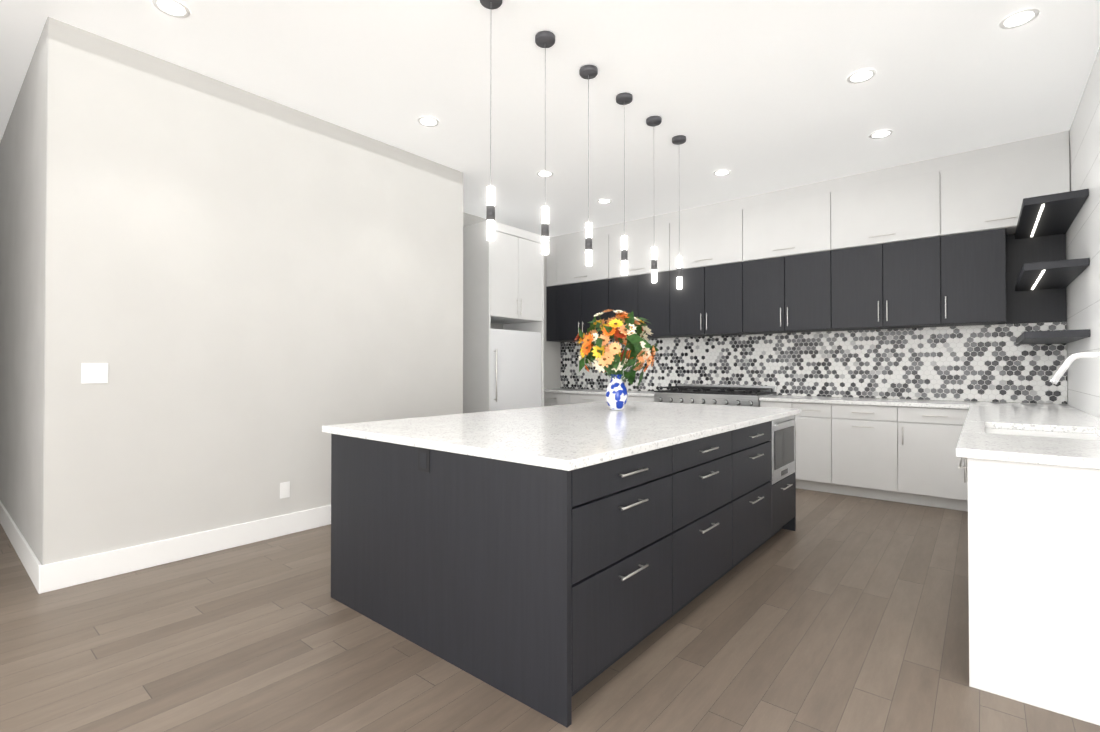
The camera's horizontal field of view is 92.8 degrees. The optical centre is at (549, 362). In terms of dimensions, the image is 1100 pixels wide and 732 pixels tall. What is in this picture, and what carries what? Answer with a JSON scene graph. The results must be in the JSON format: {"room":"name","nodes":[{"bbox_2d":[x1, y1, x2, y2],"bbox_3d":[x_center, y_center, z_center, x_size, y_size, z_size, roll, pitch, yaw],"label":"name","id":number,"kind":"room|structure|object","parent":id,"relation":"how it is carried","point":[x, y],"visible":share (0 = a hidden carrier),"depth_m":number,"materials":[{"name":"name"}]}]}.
{"room":"kitchen","nodes":[
{"label":"kitchen","id":0,"kind":"room"},
{"bbox_2d":[0,17,462,564],"bbox_3d":[-3.331,-0.305,5.296,3.910,3.180,3.014,0,-1,40],"label":"wall","id":1,"kind":"structure","parent":0,"point":[249,295],"depth_m":3.51,"materials":[{"name":"paint"}]},
{"bbox_2d":[0,501,47,593],"bbox_3d":[-4.279,1.197,4.099,3.894,0.150,0.014,0,-1,40],"label":"baseboard","id":2,"kind":"structure","parent":1,"relation":"attached to","point":[38,573],"depth_m":3.20,"materials":[{"name":"white wood"}]},
{"bbox_2d":[81,363,107,383],"bbox_3d":[-2.644,0.061,3.047,0.008,0.120,0.120,0,-1,40],"label":"light switch","id":3,"kind":"object","parent":1,"relation":"attached to","point":[94,373],"visible":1,"depth_m":3.04,"materials":[{"name":"white plastic"}]},
{"bbox_2d":[48,505,330,591],"bbox_3d":[-1.813,1.197,4.041,0.017,0.150,2.990,0,-1,40],"label":"baseboard","id":4,"kind":"structure","parent":1,"relation":"attached to","point":[64,574],"depth_m":3.34,"materials":[{"name":"white wood"}]},
{"bbox_2d":[280,481,289,498],"bbox_3d":[-1.957,0.940,3.870,0.008,0.116,0.072,0,-1,40],"label":"outlet","id":5,"kind":"object","parent":1,"relation":"attached to","point":[284,489],"visible":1,"depth_m":3.87,"materials":[{"name":"white plastic"}]},
{"bbox_2d":[463,212,560,388],"bbox_3d":[-0.748,-0.287,7.055,0.150,3.180,2.990,0,-1,40],"label":"wall","id":6,"kind":"structure","parent":0,"point":[552,365],"depth_m":7.79,"materials":[{"name":"paint"}]},
{"bbox_2d":[0,488,1099,731],"bbox_3d":[-0.725,1.276,2.083,12.400,0.050,10.700,0,-1,40],"label":"floor","id":7,"kind":"structure","parent":0,"point":[836,612],"depth_m":2.25,"materials":[{"name":"brown wood"}]},
{"bbox_2d":[463,221,543,412],"bbox_3d":[-0.641,-0.153,6.479,0.740,2.900,0.960,0,-1,40],"label":"cabinet","id":8,"kind":"object","parent":7,"relation":"on","point":[503,277],"visible":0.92,"depth_m":6.11,"materials":[{"name":"white wood"}]},
{"bbox_2d":[490,328,540,410],"bbox_3d":[-0.621,0.457,6.456,0.699,1.680,0.896,0,-1,40],"label":"fridge","id":9,"kind":"object","parent":7,"relation":"on","point":[515,369],"visible":0.31,"depth_m":6.24,"materials":[{"name":"white metal"}]},
{"bbox_2d":[544,392,571,405],"bbox_3d":[0.220,0.866,7.584,0.647,0.885,0.617,0,-1,40],"label":"base cabinet","id":10,"kind":"object","parent":7,"relation":"on","point":[550,398],"depth_m":7.28,"materials":[{"name":"white wood"}]},
{"bbox_2d":[544,388,653,395],"bbox_3d":[0.711,0.402,7.164,1.944,0.035,0.647,0,-1,40],"label":"countertop","id":11,"kind":"structure","parent":10,"relation":"on","point":[579,392],"depth_m":6.96,"materials":[{"name":"white stone"}]},
{"bbox_2d":[331,413,800,727],"bbox_3d":[0.355,0.823,3.387,1.638,0.885,2.841,0,-1,40],"label":"kitchen island","id":12,"kind":"object","parent":7,"relation":"on","point":[549,561],"depth_m":2.20,"materials":[{"name":"grey wood"}]},
{"bbox_2d":[322,401,800,472],"bbox_3d":[0.344,0.363,3.405,1.675,0.035,2.905,0,-1,40],"label":"island countertop","id":13,"kind":"structure","parent":12,"relation":"on","point":[563,437],"depth_m":2.65,"materials":[{"name":"white stone"}]},
{"bbox_2d":[575,309,658,409],"bbox_3d":[0.485,-0.027,3.884,0.644,0.753,0.638,0,-1,40],"label":"flower vase","id":14,"kind":"object","parent":13,"relation":"on","point":[642,350],"visible":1,"depth_m":3.77,"materials":[{"name":"ceramic"}]},
{"bbox_2d":[572,392,605,403],"bbox_3d":[0.720,0.862,7.171,0.650,0.885,0.617,0,-1,40],"label":"base cabinet","id":15,"kind":"object","parent":7,"relation":"on","point":[575,399],"depth_m":6.97,"materials":[{"name":"white wood"}]},
{"bbox_2d":[627,396,653,401],"bbox_3d":[1.220,0.858,6.757,0.647,0.885,0.617,0,-1,40],"label":"base cabinet","id":16,"kind":"object","parent":7,"relation":"on","point":[629,398],"depth_m":6.44,"materials":[{"name":"white wood"}]},
{"bbox_2d":[654,384,776,406],"bbox_3d":[1.905,0.781,6.117,1.214,1.025,0.714,0,-1,40],"label":"range","id":17,"kind":"object","parent":7,"relation":"on","point":[740,395],"visible":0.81,"depth_m":5.94,"materials":[{"name":"silver metal"}]},
{"bbox_2d":[760,400,791,407],"bbox_3d":[2.536,0.846,5.669,0.317,0.885,0.617,0,-1,40],"label":"base cabinet","id":18,"kind":"object","parent":7,"relation":"on","point":[764,403],"depth_m":5.44,"materials":[{"name":"white wood"}]},
{"bbox_2d":[792,404,831,492],"bbox_3d":[2.797,0.844,5.453,0.360,0.885,0.617,0,-1,40],"label":"base cabinet","id":19,"kind":"object","parent":7,"relation":"on","point":[813,427],"depth_m":5.21,"materials":[{"name":"white wood"}]},
{"bbox_2d":[832,404,899,501],"bbox_3d":[3.144,0.841,5.167,0.540,0.885,0.617,0,-1,40],"label":"base cabinet","id":20,"kind":"object","parent":7,"relation":"on","point":[865,437],"depth_m":4.92,"materials":[{"name":"white wood"}]},
{"bbox_2d":[760,396,1076,408],"bbox_3d":[3.319,0.379,5.007,2.374,0.035,0.647,0,-1,40],"label":"countertop","id":21,"kind":"structure","parent":20,"relation":"on","point":[783,399],"depth_m":4.87,"materials":[{"name":"white stone"}]},
{"bbox_2d":[900,408,969,510],"bbox_3d":[3.564,0.837,4.819,0.550,0.885,0.617,0,-1,40],"label":"base cabinet","id":22,"kind":"object","parent":7,"relation":"on","point":[900,450],"depth_m":4.60,"materials":[{"name":"white wood"}]},
{"bbox_2d":[964,457,1099,725],"bbox_3d":[2.028,0.809,2.050,0.603,0.885,0.550,0,-1,40],"label":"base cabinet","id":23,"kind":"object","parent":7,"relation":"on","point":[1032,476],"depth_m":1.91,"materials":[{"name":"white wood"}]},
{"bbox_2d":[956,405,1099,468],"bbox_3d":[2.799,0.359,3.015,0.638,0.035,3.082,0,-1,40],"label":"countertop","id":24,"kind":"structure","parent":23,"relation":"on","point":[975,443],"depth_m":2.24,"materials":[{"name":"white stone"}]},
{"bbox_2d":[988,425,1099,440],"bbox_3d":[2.460,0.470,2.617,0.448,0.221,0.678,0,-1,40],"label":"sink","id":25,"kind":"object","parent":24,"relation":"in","point":[991,428],"depth_m":2.81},
{"bbox_2d":[1049,352,1099,384],"bbox_3d":[2.599,0.143,2.532,0.278,0.384,0.104,0,-1,40],"label":"faucet","id":26,"kind":"object","parent":24,"relation":"on","point":[1061,371],"visible":1,"depth_m":2.55,"materials":[{"name":"white metal"}]},
{"bbox_2d":[0,0,1099,236],"bbox_3d":[-0.725,-1.953,2.116,12.400,0.050,10.700,0,-1,40],"label":"ceiling","id":27,"kind":"structure","parent":0,"point":[758,96],"depth_m":3.53,"materials":[{"name":"paint"}]},
{"bbox_2d":[152,0,190,17],"bbox_3d":[-2.043,-1.915,2.829,0.170,0.005,0.170,0,-1,40],"label":"recessed light","id":28,"kind":"object","parent":27,"relation":"in","point":[175,8],"visible":1,"depth_m":2.83,"materials":[{"name":"white"}]},
{"bbox_2d":[417,116,438,126],"bbox_3d":[-0.960,-1.902,4.139,0.170,0.005,0.170,0,-1,40],"label":"recessed light","id":29,"kind":"object","parent":27,"relation":"in","point":[426,121],"visible":1,"depth_m":4.13,"materials":[{"name":"white plastic"}]},
{"bbox_2d":[480,0,501,240],"bbox_3d":[-0.309,-1.279,2.739,0.120,1.279,0.120,0,-1,40],"label":"pendant light","id":30,"kind":"object","parent":27,"relation":"hanging from","point":[490,206],"visible":0.98,"depth_m":2.72,"materials":[{"name":"grey glass"}]},
{"bbox_2d":[537,171,552,176],"bbox_3d":[-0.050,-1.890,5.255,0.170,0.005,0.170,0,-1,40],"label":"recessed light","id":31,"kind":"object","parent":27,"relation":"in","point":[544,174],"visible":0.94,"depth_m":5.25,"materials":[{"name":"white"}]},
{"bbox_2d":[535,31,554,254],"bbox_3d":[-0.029,-1.276,3.078,0.120,1.279,0.120,0,-1,40],"label":"pendant light","id":32,"kind":"object","parent":27,"relation":"hanging from","point":[545,39],"visible":1,"depth_m":3.06,"materials":[{"name":"grey glass"}]},
{"bbox_2d":[579,65,597,265],"bbox_3d":[0.252,-1.272,3.417,0.120,1.279,0.120,0,-1,40],"label":"pendant light","id":33,"kind":"object","parent":27,"relation":"hanging from","point":[588,72],"visible":1,"depth_m":3.40,"materials":[{"name":"grey glass"}]},
{"bbox_2d":[597,199,611,203],"bbox_3d":[0.636,-1.881,6.116,0.170,0.005,0.170,0,-1,40],"label":"recessed light","id":34,"kind":"object","parent":27,"relation":"in","point":[603,201],"visible":0.98,"depth_m":6.12,"materials":[{"name":"white"}]},
{"bbox_2d":[616,92,632,274],"bbox_3d":[0.532,-1.269,3.756,0.120,1.279,0.120,0,-1,40],"label":"pendant light","id":35,"kind":"object","parent":27,"relation":"hanging from","point":[624,98],"visible":1,"depth_m":3.74,"materials":[{"name":"grey glass"}]},
{"bbox_2d":[646,116,661,282],"bbox_3d":[0.813,-1.265,4.095,0.120,1.279,0.120,0,-1,40],"label":"pendant light","id":36,"kind":"object","parent":27,"relation":"hanging from","point":[652,121],"visible":1,"depth_m":4.07,"materials":[{"name":"grey glass"}]},
{"bbox_2d":[672,135,685,288],"bbox_3d":[1.093,-1.262,4.434,0.120,1.279,0.120,0,-1,40],"label":"pendant light","id":37,"kind":"object","parent":27,"relation":"hanging from","point":[678,139],"visible":1,"depth_m":4.41,"materials":[{"name":"grey glass"}]},
{"bbox_2d":[713,170,730,175],"bbox_3d":[1.715,-1.891,5.224,0.170,0.005,0.170,0,-1,40],"label":"recessed light","id":38,"kind":"object","parent":27,"relation":"in","point":[721,172],"visible":0.98,"depth_m":5.21,"materials":[{"name":"white plastic"}]},
{"bbox_2d":[847,69,875,83],"bbox_3d":[2.077,-1.909,3.497,0.170,0.005,0.170,0,-1,40],"label":"recessed light","id":39,"kind":"object","parent":27,"relation":"in","point":[861,76],"visible":1,"depth_m":3.50,"materials":[{"name":"white"}]},
{"bbox_2d":[869,130,892,138],"bbox_3d":[2.755,-1.899,4.364,0.170,0.005,0.170,0,-1,40],"label":"recessed light","id":40,"kind":"object","parent":27,"relation":"in","point":[880,134],"visible":0.98,"depth_m":4.36,"materials":[{"name":"white plastic"}]},
{"bbox_2d":[999,8,1039,28],"bbox_3d":[2.615,-1.914,2.923,0.170,0.005,0.170,0,-1,40],"label":"recessed light","id":41,"kind":"object","parent":27,"relation":"in","point":[1018,18],"visible":1,"depth_m":2.92,"materials":[{"name":"white plastic"}]},
{"bbox_2d":[565,287,1067,404],"bbox_3d":[2.354,-0.294,6.333,5.850,3.180,0.150,0,-1,40],"label":"wall","id":42,"kind":"structure","parent":0,"point":[900,328],"depth_m":5.15,"materials":[{"name":"paint"}]},
{"bbox_2d":[546,286,557,341],"bbox_3d":[0.134,-0.722,7.847,0.199,0.808,0.347,0,-1,40],"label":"upper cabinet","id":43,"kind":"object","parent":42,"relation":"attached to","point":[551,291],"depth_m":7.71,"materials":[{"name":"black wood"}]},
{"bbox_2d":[546,236,557,285],"bbox_3d":[0.134,-1.497,7.855,0.199,0.737,0.347,0,-1,40],"label":"upper cabinet","id":44,"kind":"object","parent":42,"relation":"attached to","point":[552,258],"depth_m":7.72,"materials":[{"name":"white wood"}]},
{"bbox_2d":[558,225,609,281],"bbox_3d":[0.557,-1.500,7.506,0.898,0.737,0.347,0,-1,40],"label":"upper cabinet","id":45,"kind":"object","parent":42,"relation":"attached to","point":[572,267],"depth_m":7.37,"materials":[{"name":"white wood"}]},
{"bbox_2d":[558,278,612,341],"bbox_3d":[0.557,-0.726,7.498,0.898,0.808,0.347,0,-1,40],"label":"upper cabinet","id":46,"kind":"object","parent":42,"relation":"attached to","point":[578,302],"depth_m":7.38,"materials":[{"name":"black wood"}]},
{"bbox_2d":[610,270,669,339],"bbox_3d":[1.250,-0.732,6.925,0.900,0.808,0.347,0,-1,40],"label":"upper cabinet","id":47,"kind":"object","parent":42,"relation":"attached to","point":[636,293],"depth_m":6.71,"materials":[{"name":"black wood"}]},
{"bbox_2d":[610,213,669,277],"bbox_3d":[1.250,-1.506,6.933,0.900,0.737,0.347,0,-1,40],"label":"upper cabinet","id":48,"kind":"object","parent":42,"relation":"attached to","point":[642,234],"depth_m":6.77,"materials":[{"name":"white wood"}]},
{"bbox_2d":[670,198,741,269],"bbox_3d":[1.943,-1.512,6.359,0.900,0.737,0.347,0,-1,40],"label":"upper cabinet","id":49,"kind":"object","parent":42,"relation":"attached to","point":[709,233],"depth_m":6.21,"materials":[{"name":"white wood"}]},
{"bbox_2d":[670,262,745,337],"bbox_3d":[1.943,-0.738,6.351,0.900,0.808,0.347,0,-1,40],"label":"upper cabinet","id":50,"kind":"object","parent":42,"relation":"attached to","point":[708,302],"depth_m":6.20,"materials":[{"name":"black wood"}]},
{"bbox_2d":[742,180,833,257],"bbox_3d":[2.637,-1.518,5.786,0.900,0.737,0.347,0,-1,40],"label":"upper cabinet","id":51,"kind":"object","parent":42,"relation":"attached to","point":[793,220],"depth_m":5.63,"materials":[{"name":"white wood"}]},
{"bbox_2d":[742,250,837,333],"bbox_3d":[2.637,-0.744,5.778,0.900,0.808,0.347,0,-1,40],"label":"upper cabinet","id":52,"kind":"object","parent":42,"relation":"attached to","point":[783,293],"depth_m":5.62,"materials":[{"name":"black wood"}]},
{"bbox_2d":[561,322,1066,403],"bbox_3d":[2.301,0.021,6.266,5.544,0.705,0.009,0,-1,40],"label":"backsplash","id":53,"kind":"structure","parent":42,"relation":"attached to","point":[990,363],"depth_m":5.43,"materials":[{"name":"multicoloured tile"}]},
{"bbox_2d":[830,157,941,245],"bbox_3d":[3.330,-1.524,5.212,0.900,0.737,0.347,0,-1,40],"label":"upper cabinet","id":54,"kind":"object","parent":42,"relation":"attached to","point":[905,200],"depth_m":5.05,"materials":[{"name":"white wood"}]},
{"bbox_2d":[834,234,944,330],"bbox_3d":[3.330,-0.750,5.204,0.900,0.808,0.347,0,-1,40],"label":"upper cabinet","id":55,"kind":"object","parent":42,"relation":"attached to","point":[918,244],"depth_m":5.04,"materials":[{"name":"black wood"}]},
{"bbox_2d":[942,226,1009,325],"bbox_3d":[3.851,-0.754,4.774,0.450,0.808,0.347,0,-1,40],"label":"upper cabinet","id":56,"kind":"object","parent":42,"relation":"attached to","point":[973,261],"depth_m":4.63,"materials":[{"name":"black wood"}]},
{"bbox_2d":[942,130,1069,233],"bbox_3d":[4.004,-1.530,4.656,0.847,0.737,0.347,0,-1,40],"label":"upper cabinet","id":57,"kind":"object","parent":42,"relation":"attached to","point":[988,186],"depth_m":4.53,"materials":[{"name":"white wood"}]},
{"bbox_2d":[1066,47,1099,417],"bbox_3d":[3.276,-0.329,2.976,0.150,3.180,3.850,0,-1,40],"label":"wall","id":58,"kind":"structure","parent":0,"point":[1083,287],"depth_m":3.62,"materials":[{"name":"white paint"}]},
{"bbox_2d":[1006,189,1089,344],"bbox_3d":[3.875,-0.666,4.136,0.394,0.998,1.297,0,-1,40],"label":"shelf","id":59,"kind":"object","parent":58,"relation":"attached to","point":[1042,273],"visible":0.98,"depth_m":4.40,"materials":[{"name":"black wood"}]}
]}

